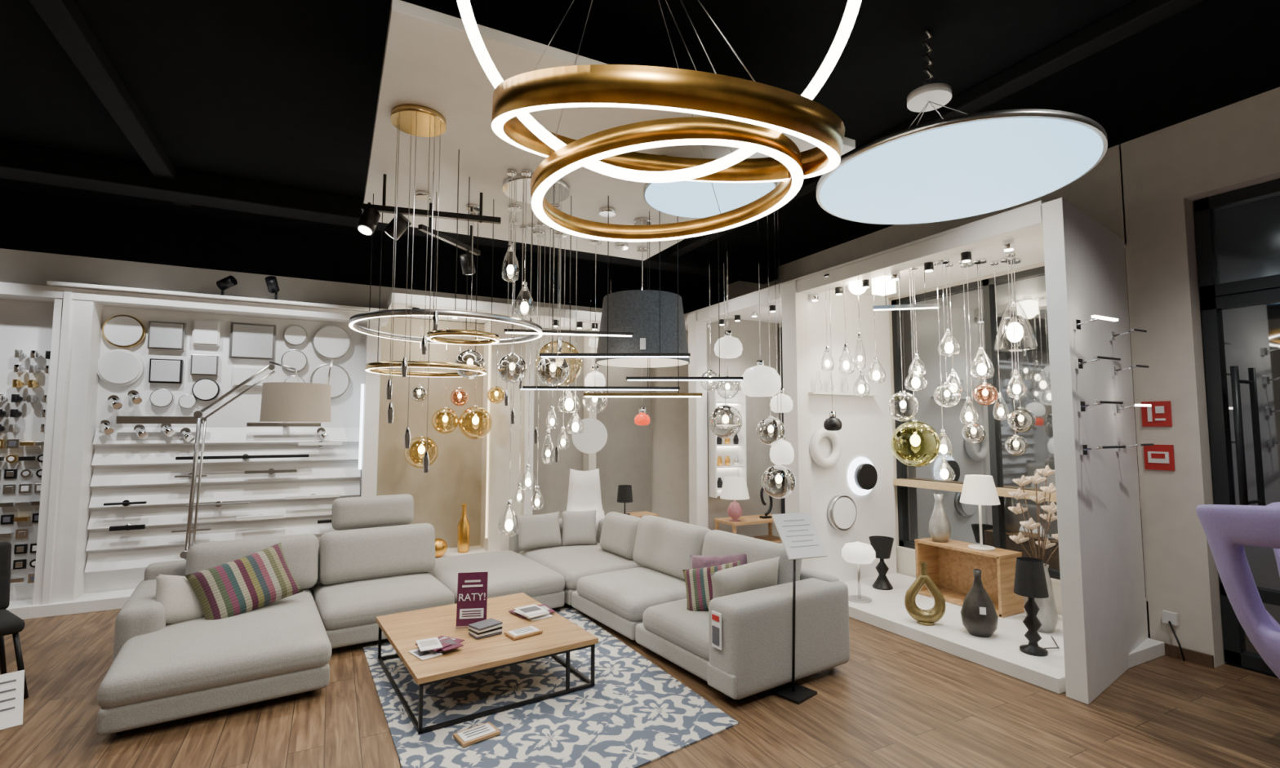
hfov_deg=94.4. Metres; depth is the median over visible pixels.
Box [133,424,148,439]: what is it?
wall spotlight
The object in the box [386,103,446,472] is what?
pendant lamp
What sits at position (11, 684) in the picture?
sign
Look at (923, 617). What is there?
vase
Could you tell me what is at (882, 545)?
table lamp
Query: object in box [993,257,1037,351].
pendant lamp
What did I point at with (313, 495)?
wall lamp
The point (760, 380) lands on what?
pendant lamp
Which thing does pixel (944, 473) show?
pendant lamp
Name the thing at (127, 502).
wall lamp
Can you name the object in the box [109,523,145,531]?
wall lamp
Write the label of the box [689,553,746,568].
pillow
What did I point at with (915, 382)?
pendant lamp
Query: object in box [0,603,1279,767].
floor
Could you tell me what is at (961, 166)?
pendant
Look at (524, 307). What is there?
pendant lamp
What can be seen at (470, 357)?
globe pendant lamp
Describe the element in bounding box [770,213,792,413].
pendant lamp
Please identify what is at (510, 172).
pendant lamp
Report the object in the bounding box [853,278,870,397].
pendant lamp
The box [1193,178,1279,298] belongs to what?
window
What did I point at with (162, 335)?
wall lamp
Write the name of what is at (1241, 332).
door
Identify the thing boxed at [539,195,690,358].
pendant lamp
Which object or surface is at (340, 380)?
ceiling lamp
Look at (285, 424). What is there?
wall lamp
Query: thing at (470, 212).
ceiling
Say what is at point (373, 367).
pendant lamp
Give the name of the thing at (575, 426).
pendant lamp
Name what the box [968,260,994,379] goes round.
pendant lamp
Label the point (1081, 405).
wall light
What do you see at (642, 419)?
pendant lamp
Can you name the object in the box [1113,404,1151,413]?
wall light
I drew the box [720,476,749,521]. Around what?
light
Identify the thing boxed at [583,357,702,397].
pendant lamp
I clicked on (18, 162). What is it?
ceiling beam
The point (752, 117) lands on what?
ring chandelier
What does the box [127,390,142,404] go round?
wall spotlight
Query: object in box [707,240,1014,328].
spotlights
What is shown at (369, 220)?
track light
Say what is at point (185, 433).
wall spotlight
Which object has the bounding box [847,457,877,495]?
wall lamp
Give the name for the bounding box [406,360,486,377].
pendant lamp
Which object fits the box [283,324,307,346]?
ceiling lamp
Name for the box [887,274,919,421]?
globe pendant lamp
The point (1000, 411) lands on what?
pendant lamp
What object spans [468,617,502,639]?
book stack
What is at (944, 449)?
pendant lamp
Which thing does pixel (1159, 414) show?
safety sign
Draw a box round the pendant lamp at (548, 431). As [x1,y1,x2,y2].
[541,225,554,464]
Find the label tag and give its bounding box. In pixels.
[711,610,722,649]
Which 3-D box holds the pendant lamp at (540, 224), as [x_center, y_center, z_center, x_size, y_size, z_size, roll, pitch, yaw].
[-0.975,-0.195,5.716,0.125,2.781,0.125,2,-5,-27]
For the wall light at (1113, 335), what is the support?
attached to the display case
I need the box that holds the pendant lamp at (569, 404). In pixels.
[557,244,580,413]
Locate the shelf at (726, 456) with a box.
[707,389,746,497]
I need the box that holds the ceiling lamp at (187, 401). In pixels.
[178,394,197,408]
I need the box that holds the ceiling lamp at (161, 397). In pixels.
[149,388,174,407]
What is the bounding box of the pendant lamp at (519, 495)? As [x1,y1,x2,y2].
[514,224,527,503]
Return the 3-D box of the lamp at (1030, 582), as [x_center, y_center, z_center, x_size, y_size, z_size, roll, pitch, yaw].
[3.469,1.874,5.087,0.628,0.762,0.254,2,-5,-27]
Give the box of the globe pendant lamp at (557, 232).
[535,231,582,386]
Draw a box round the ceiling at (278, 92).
[0,0,1279,284]
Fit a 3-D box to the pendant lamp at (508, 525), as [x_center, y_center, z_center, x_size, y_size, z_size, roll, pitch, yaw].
[-1.225,-0.081,5.645,0.200,3.019,0.200,2,-5,-27]
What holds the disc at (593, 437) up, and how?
hanging from the ceiling at (278, 92)
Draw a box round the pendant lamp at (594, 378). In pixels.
[584,239,605,391]
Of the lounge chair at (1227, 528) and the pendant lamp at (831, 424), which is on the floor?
the lounge chair at (1227, 528)
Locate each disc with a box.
[572,254,607,453]
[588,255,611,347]
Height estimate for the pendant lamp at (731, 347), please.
1.962 m
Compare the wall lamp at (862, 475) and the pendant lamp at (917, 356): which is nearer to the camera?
the pendant lamp at (917, 356)
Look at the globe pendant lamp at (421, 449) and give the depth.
7.80 m
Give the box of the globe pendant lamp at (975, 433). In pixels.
[960,262,986,443]
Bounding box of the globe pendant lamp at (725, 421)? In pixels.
[708,231,742,438]
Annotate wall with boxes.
[0,188,726,523]
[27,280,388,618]
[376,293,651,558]
[726,87,1279,667]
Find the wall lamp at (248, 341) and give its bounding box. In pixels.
[228,321,276,360]
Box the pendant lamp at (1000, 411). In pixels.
[990,260,1008,420]
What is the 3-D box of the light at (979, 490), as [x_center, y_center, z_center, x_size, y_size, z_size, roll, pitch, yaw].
[3.603,1.355,6.278,0.375,0.762,0.375,2,-5,-27]
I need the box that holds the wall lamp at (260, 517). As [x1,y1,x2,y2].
[235,513,284,521]
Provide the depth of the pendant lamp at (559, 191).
4.86 m
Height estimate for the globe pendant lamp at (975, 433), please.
1.888 m
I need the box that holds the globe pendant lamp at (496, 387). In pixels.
[487,314,505,404]
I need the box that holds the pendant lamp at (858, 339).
[853,294,866,369]
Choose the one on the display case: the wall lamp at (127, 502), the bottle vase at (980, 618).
the bottle vase at (980, 618)
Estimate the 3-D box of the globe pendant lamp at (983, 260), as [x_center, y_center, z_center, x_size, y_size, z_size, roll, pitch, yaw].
[3.500,-0.531,6.053,0.225,1.500,0.225,2,-5,-27]
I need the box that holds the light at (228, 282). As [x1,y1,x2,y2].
[216,275,237,295]
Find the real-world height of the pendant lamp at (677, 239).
0.979 m
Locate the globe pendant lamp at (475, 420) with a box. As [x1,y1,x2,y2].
[458,329,492,439]
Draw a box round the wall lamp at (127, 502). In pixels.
[103,499,146,506]
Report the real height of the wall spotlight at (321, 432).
0.170 m
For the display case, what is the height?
3.788 m
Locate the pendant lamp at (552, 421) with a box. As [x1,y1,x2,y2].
[546,227,558,429]
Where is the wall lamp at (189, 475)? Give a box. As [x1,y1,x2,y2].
[174,472,207,479]
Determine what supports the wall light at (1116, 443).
attached to the display case
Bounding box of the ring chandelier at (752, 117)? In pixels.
[457,0,862,241]
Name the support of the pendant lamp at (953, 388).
hanging from the display case
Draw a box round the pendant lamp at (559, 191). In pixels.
[502,173,569,462]
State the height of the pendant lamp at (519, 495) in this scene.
2.731 m
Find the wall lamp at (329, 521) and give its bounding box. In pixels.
[317,519,331,524]
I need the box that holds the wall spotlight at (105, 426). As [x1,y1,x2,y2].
[98,420,113,435]
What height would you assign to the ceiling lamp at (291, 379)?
0.250 m
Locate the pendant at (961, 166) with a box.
[816,29,1107,224]
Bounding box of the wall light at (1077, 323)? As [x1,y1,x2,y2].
[1072,315,1118,330]
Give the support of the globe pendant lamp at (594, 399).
hanging from the ceiling panel
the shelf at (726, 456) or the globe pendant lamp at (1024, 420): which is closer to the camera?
the globe pendant lamp at (1024, 420)
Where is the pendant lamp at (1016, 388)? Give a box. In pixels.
[1005,251,1027,398]
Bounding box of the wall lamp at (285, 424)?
[246,422,321,427]
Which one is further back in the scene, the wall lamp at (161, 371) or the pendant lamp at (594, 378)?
the wall lamp at (161, 371)
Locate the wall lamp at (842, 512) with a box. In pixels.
[826,494,857,530]
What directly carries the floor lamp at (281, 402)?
on the floor
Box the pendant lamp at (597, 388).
[520,381,679,391]
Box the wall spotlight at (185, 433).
[180,427,194,441]
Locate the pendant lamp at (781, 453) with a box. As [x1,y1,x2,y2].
[769,209,794,464]
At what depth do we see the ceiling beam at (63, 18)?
4.39 m
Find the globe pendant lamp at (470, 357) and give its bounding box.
[454,204,484,379]
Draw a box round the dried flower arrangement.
[1007,465,1058,633]
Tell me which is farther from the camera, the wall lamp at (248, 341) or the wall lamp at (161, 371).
the wall lamp at (248, 341)
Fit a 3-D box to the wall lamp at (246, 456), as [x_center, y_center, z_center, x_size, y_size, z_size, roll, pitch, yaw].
[-4.902,0.905,7.374,1.375,0.075,0.188,2,-5,-27]
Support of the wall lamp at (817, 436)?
attached to the display case
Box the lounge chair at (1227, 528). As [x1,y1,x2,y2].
[1195,502,1279,679]
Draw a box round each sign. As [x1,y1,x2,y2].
[0,670,24,730]
[1141,400,1172,426]
[1143,444,1175,471]
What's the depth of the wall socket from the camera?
5.13 m
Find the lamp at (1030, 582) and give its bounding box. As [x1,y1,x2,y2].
[1013,556,1058,656]
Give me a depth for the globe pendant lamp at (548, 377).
5.18 m
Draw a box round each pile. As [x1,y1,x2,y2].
[408,635,464,660]
[508,604,555,621]
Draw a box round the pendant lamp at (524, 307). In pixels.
[513,168,535,319]
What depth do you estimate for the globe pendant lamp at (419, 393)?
7.81 m
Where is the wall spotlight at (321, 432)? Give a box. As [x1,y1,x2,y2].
[316,427,329,440]
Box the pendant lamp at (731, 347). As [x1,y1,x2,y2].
[714,229,742,358]
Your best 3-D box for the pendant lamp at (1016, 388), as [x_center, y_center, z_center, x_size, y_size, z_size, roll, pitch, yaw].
[3.663,-0.580,5.806,0.175,1.438,0.175,2,-5,-27]
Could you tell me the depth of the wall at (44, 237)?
7.96 m
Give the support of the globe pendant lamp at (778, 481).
hanging from the ceiling at (278, 92)
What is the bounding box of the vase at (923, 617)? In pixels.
[904,561,946,626]
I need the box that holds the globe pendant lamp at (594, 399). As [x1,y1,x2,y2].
[582,240,608,413]
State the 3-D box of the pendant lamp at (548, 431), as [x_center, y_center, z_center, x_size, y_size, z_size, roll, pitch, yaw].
[-0.887,-0.402,5.793,0.125,2.356,0.125,2,-5,-27]
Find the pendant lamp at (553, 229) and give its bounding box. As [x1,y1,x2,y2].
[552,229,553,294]
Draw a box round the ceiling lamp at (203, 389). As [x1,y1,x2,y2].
[191,378,220,400]
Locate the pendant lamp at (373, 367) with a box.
[364,317,402,375]
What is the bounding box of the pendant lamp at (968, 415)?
[958,259,978,425]
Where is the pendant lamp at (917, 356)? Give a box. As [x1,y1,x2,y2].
[908,266,926,377]
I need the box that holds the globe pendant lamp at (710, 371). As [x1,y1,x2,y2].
[700,234,720,391]
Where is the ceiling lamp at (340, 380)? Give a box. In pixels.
[310,364,350,399]
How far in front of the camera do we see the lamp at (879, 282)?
6.54 m
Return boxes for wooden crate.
[914,537,1024,617]
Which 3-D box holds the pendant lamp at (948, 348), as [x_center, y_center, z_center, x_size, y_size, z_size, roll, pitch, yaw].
[3.150,-0.780,6.071,0.212,1.000,0.212,2,-5,-27]
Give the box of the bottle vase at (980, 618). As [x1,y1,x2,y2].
[960,568,998,637]
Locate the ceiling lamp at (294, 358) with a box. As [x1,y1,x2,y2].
[280,349,307,373]
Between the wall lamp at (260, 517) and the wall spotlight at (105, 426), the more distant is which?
the wall lamp at (260, 517)
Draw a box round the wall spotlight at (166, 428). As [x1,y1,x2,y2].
[160,423,175,436]
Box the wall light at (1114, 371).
[1111,364,1148,375]
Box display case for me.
[684,197,1164,704]
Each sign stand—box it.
[453,571,488,631]
[769,512,827,704]
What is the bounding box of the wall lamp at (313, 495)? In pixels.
[284,493,340,499]
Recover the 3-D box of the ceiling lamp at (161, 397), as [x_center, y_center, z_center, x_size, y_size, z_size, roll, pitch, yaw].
[-5.704,0.168,7.071,0.225,0.225,0.079,2,-5,-27]
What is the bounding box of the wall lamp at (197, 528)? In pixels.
[171,524,211,533]
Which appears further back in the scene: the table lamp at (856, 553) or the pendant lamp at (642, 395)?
the table lamp at (856, 553)
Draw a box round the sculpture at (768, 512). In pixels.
[759,486,773,518]
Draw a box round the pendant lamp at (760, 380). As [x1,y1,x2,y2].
[740,219,781,396]
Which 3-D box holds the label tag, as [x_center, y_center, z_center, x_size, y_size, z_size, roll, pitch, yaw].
[0.555,1.787,4.305,0.019,0.250,0.100,3,-5,-33]
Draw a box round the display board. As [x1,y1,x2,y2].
[0,282,54,619]
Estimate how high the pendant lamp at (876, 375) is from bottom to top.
1.250 m
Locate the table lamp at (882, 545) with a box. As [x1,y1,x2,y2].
[868,535,893,590]
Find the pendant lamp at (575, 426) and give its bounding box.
[566,235,584,434]
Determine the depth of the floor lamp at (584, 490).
8.52 m
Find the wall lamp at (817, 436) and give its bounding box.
[809,427,842,467]
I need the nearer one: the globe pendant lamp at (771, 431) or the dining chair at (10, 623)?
the dining chair at (10, 623)
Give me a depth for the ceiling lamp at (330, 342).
7.91 m
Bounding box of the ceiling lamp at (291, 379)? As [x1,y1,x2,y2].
[284,375,305,382]
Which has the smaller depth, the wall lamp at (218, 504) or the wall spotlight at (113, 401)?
the wall spotlight at (113, 401)
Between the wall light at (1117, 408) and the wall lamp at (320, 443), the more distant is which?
the wall lamp at (320, 443)
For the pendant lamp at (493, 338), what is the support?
hanging from the ceiling panel
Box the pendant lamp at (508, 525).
[497,219,519,537]
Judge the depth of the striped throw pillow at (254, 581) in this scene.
5.02 m
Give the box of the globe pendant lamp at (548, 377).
[537,204,568,386]
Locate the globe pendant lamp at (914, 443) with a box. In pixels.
[890,268,941,466]
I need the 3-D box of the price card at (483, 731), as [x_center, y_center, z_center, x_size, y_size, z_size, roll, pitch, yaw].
[-1.050,2.248,3.812,0.250,0.024,0.162,3,-5,-39]
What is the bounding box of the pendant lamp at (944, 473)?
[933,262,955,481]
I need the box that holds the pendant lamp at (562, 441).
[556,232,569,449]
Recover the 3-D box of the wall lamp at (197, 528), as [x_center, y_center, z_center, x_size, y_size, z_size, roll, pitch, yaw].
[-5.346,1.736,7.084,0.375,0.075,0.188,2,-5,-27]
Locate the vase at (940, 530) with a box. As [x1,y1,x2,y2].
[928,493,951,542]
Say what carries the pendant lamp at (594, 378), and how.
hanging from the ceiling panel
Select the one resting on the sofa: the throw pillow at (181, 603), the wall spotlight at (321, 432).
the throw pillow at (181, 603)
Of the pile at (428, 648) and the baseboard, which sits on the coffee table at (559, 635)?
the pile at (428, 648)
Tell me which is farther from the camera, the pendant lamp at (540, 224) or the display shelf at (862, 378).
the display shelf at (862, 378)
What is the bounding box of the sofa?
[96,493,849,735]
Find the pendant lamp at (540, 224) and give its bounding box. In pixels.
[530,221,544,510]
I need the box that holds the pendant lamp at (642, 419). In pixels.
[634,245,650,425]
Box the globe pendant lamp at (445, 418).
[431,316,458,434]
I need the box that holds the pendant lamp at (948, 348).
[937,258,960,356]
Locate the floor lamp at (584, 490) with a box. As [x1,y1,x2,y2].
[566,468,604,536]
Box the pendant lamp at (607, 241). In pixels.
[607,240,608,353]
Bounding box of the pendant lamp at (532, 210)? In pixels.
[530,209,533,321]
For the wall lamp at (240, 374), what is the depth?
7.45 m
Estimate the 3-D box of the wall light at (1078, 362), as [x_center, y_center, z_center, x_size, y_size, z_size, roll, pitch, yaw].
[3.407,-0.157,4.450,0.325,0.075,0.203,2,-5,-27]
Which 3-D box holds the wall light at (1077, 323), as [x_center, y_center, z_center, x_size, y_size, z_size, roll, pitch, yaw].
[3.407,-0.457,4.472,0.325,0.075,0.203,2,-5,-27]
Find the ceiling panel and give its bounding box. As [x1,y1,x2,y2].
[361,0,855,260]
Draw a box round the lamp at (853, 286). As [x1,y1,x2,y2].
[848,280,866,294]
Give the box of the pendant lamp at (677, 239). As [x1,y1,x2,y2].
[677,239,678,353]
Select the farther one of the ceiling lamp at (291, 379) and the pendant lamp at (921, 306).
the ceiling lamp at (291, 379)
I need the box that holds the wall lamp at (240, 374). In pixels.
[231,366,268,386]
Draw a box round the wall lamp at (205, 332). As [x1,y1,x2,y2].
[191,319,221,346]
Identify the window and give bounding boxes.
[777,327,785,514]
[891,248,1146,598]
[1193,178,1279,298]
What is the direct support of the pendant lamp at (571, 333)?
hanging from the ceiling panel
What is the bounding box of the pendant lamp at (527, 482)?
[520,223,536,490]
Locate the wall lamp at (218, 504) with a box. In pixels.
[186,500,249,506]
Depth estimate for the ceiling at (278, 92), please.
4.42 m
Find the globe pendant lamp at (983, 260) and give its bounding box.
[972,257,998,405]
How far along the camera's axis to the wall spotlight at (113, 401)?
6.78 m
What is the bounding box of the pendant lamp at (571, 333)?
[504,328,633,337]
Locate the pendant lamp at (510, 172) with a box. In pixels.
[501,168,519,282]
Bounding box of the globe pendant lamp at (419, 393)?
[410,324,427,401]
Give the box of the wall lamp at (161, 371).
[148,358,183,383]
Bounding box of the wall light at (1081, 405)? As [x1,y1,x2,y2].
[1076,400,1123,411]
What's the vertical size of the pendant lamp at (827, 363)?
1.088 m
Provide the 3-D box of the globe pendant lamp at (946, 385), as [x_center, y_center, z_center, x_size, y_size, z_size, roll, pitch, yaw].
[3.112,-0.519,6.053,0.250,1.525,0.250,2,-5,-27]
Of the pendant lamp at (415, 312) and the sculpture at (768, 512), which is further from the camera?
the sculpture at (768, 512)
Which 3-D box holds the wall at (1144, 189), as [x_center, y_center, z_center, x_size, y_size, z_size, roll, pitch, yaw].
[4.828,0.037,5.365,0.325,4.694,13.438,2,-5,-27]
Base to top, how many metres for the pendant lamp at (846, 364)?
1.150 m
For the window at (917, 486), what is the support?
in the wall at (1144, 189)
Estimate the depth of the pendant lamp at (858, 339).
6.60 m
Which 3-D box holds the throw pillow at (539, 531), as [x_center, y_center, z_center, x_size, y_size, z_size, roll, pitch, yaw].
[-1.306,1.905,7.689,0.625,0.428,0.246,3,-5,-33]
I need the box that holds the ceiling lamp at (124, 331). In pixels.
[102,315,146,348]
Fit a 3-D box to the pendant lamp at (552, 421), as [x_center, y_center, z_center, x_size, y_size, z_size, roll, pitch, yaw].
[-0.850,-0.571,5.806,0.125,2.019,0.125,2,-5,-27]
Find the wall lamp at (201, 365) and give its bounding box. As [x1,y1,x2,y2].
[190,354,219,376]
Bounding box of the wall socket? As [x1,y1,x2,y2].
[1161,609,1185,661]
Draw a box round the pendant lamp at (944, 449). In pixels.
[935,260,953,457]
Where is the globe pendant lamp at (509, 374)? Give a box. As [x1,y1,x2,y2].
[497,204,527,383]
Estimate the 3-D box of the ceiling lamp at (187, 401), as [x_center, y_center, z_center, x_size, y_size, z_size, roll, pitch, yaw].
[-5.482,0.214,7.183,0.175,0.175,0.079,2,-5,-27]
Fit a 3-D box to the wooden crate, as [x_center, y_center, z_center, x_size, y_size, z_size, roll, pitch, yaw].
[3.519,2.047,6.390,0.375,0.601,0.975,2,-5,-27]
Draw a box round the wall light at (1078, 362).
[1075,355,1120,368]
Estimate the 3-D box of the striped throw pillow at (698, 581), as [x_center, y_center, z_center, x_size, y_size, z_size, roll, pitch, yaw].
[0.636,1.757,5.111,0.585,0.446,0.235,-1,-4,14]
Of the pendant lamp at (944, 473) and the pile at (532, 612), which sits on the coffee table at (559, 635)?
the pile at (532, 612)
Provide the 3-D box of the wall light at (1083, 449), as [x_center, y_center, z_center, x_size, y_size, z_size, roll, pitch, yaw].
[3.407,0.491,4.404,0.325,0.075,0.203,2,-5,-27]
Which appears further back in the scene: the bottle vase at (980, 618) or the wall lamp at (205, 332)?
the wall lamp at (205, 332)
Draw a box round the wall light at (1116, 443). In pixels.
[1115,442,1153,451]
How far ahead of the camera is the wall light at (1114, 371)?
5.04 m
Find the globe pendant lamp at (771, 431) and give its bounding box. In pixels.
[755,217,785,445]
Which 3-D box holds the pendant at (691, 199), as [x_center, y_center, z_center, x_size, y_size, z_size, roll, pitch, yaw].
[0.525,-1.902,4.522,1.000,0.952,1.000,2,-5,-27]
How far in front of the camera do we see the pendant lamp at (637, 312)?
5.34 m
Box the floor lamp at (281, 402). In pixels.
[179,360,333,559]
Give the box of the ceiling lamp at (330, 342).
[311,324,351,359]
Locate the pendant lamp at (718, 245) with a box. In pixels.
[718,244,719,319]
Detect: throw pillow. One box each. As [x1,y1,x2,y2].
[155,573,204,623]
[184,542,303,620]
[514,511,562,551]
[560,510,596,546]
[682,560,740,611]
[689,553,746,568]
[710,556,779,599]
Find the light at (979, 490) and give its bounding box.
[960,475,999,551]
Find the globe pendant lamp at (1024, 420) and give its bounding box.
[1006,257,1035,432]
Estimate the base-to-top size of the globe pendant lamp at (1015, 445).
2.000 m
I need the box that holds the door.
[1200,288,1279,674]
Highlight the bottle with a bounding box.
[457,503,470,553]
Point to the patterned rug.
(635, 714)
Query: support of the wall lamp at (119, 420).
attached to the display shelf at (82, 566)
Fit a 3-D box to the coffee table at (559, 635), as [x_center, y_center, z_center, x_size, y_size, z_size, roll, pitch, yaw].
[-1.291,2.154,4.807,1.338,0.359,1.500,3,-5,-33]
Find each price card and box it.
[453,721,500,747]
[504,625,542,639]
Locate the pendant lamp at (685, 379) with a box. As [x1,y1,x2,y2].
[626,329,743,381]
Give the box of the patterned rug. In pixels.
[362,606,738,767]
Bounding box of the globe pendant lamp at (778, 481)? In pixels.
[761,211,795,498]
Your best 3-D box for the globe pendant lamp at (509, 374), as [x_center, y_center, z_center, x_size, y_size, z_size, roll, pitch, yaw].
[-1.137,-0.809,5.321,0.262,1.612,0.262,2,-5,-27]
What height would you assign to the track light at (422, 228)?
0.523 m
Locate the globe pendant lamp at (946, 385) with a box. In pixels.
[933,258,960,408]
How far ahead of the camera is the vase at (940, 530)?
6.60 m
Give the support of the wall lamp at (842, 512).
attached to the display case
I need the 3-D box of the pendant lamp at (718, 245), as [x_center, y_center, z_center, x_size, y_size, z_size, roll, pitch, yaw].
[0.723,-0.933,5.456,0.007,0.692,0.037,0,-4,0]
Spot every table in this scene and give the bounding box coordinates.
[375,592,598,733]
[617,484,658,517]
[714,514,782,542]
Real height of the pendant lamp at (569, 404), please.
1.869 m
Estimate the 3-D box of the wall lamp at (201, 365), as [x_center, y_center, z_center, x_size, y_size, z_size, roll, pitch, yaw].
[-5.348,-0.230,7.283,0.275,0.250,0.081,2,-5,-27]
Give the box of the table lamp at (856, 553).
[841,542,875,603]
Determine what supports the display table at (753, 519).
on the display case
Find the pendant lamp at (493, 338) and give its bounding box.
[426,177,499,345]
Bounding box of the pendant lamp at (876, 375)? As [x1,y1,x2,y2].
[866,282,886,383]
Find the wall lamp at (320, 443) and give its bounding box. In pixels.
[297,440,342,446]
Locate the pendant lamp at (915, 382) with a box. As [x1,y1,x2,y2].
[904,267,927,391]
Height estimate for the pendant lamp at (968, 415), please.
1.700 m
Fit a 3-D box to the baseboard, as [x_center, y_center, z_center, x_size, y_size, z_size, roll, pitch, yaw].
[4.653,2.322,5.117,0.025,0.100,0.450,2,-5,-27]
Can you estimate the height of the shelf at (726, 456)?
1.625 m
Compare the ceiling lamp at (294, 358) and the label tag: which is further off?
the ceiling lamp at (294, 358)
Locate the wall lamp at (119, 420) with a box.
[115,416,204,423]
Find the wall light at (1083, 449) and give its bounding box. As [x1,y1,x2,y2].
[1079,444,1125,454]
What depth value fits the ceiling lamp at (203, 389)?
7.24 m
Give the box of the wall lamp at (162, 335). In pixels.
[146,320,186,351]
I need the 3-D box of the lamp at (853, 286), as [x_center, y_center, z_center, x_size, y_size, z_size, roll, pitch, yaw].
[2.425,-1.119,6.597,0.200,0.250,0.200,2,-5,-27]
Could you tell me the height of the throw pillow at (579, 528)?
0.452 m
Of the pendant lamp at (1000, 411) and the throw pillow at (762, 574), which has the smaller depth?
the throw pillow at (762, 574)
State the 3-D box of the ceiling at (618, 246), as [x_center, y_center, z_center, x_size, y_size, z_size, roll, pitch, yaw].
[-0.205,-1.511,6.495,0.150,0.044,0.150,2,-5,-27]
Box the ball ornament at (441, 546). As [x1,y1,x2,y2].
[435,537,447,557]
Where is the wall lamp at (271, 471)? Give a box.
[244,467,297,474]
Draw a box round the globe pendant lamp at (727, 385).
[716,230,738,399]
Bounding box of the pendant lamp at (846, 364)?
[837,286,854,374]
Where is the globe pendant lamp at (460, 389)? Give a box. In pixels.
[449,335,469,406]
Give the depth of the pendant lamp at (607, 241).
5.06 m
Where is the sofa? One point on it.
(374, 563)
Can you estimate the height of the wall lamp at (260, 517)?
0.075 m
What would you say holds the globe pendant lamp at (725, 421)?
hanging from the ceiling at (278, 92)
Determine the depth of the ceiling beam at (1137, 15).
4.25 m
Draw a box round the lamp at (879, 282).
[871,274,896,295]
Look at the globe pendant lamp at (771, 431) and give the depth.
6.13 m
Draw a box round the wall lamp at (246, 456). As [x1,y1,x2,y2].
[175,453,309,460]
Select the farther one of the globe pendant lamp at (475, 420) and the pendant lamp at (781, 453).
the globe pendant lamp at (475, 420)
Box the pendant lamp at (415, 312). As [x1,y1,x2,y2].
[348,149,542,344]
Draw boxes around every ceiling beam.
[0,140,777,284]
[29,0,192,206]
[669,0,1203,257]
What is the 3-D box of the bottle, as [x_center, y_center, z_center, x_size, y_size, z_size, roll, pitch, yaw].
[-2.471,2.018,8.311,0.162,0.662,0.162,2,-5,-27]
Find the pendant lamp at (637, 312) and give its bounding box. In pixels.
[595,217,689,368]
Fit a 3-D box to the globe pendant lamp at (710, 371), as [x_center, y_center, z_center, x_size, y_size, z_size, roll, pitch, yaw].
[0.775,-1.069,6.593,0.225,2.300,0.225,2,-5,-27]
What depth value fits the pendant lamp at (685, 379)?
5.37 m
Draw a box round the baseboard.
[1164,643,1213,668]
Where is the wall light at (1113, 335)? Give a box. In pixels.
[1109,328,1146,341]
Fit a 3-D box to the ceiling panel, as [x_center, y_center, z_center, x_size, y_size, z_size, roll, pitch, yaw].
[-0.571,-1.987,5.019,3.088,0.694,3.262,2,-5,-27]
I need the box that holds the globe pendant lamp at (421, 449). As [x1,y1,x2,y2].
[404,355,438,468]
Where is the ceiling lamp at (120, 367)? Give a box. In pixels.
[97,349,144,386]
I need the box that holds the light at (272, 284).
[265,275,279,300]
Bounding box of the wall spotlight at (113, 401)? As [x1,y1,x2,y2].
[107,395,122,409]
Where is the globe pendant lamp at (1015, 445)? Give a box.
[1000,256,1027,455]
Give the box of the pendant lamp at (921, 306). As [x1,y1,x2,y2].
[872,271,939,311]
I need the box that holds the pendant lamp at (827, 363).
[820,286,834,371]
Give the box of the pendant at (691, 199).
[643,180,777,217]
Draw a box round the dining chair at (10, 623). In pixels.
[0,542,28,699]
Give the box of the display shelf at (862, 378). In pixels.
[808,373,879,396]
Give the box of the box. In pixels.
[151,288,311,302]
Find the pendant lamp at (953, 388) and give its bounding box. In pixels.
[944,262,963,396]
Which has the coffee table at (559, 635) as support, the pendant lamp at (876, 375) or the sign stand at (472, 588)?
the sign stand at (472, 588)
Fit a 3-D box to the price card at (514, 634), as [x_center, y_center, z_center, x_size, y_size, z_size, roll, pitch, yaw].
[-0.912,1.945,4.648,0.250,0.024,0.162,3,-5,-39]
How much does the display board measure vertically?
3.525 m
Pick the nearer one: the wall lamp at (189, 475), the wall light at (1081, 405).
the wall light at (1081, 405)
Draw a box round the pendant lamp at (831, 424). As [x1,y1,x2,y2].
[823,274,842,431]
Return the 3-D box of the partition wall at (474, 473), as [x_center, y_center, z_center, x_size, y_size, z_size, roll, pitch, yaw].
[-1.527,0.789,8.819,4.338,3.688,1.125,2,-5,-27]

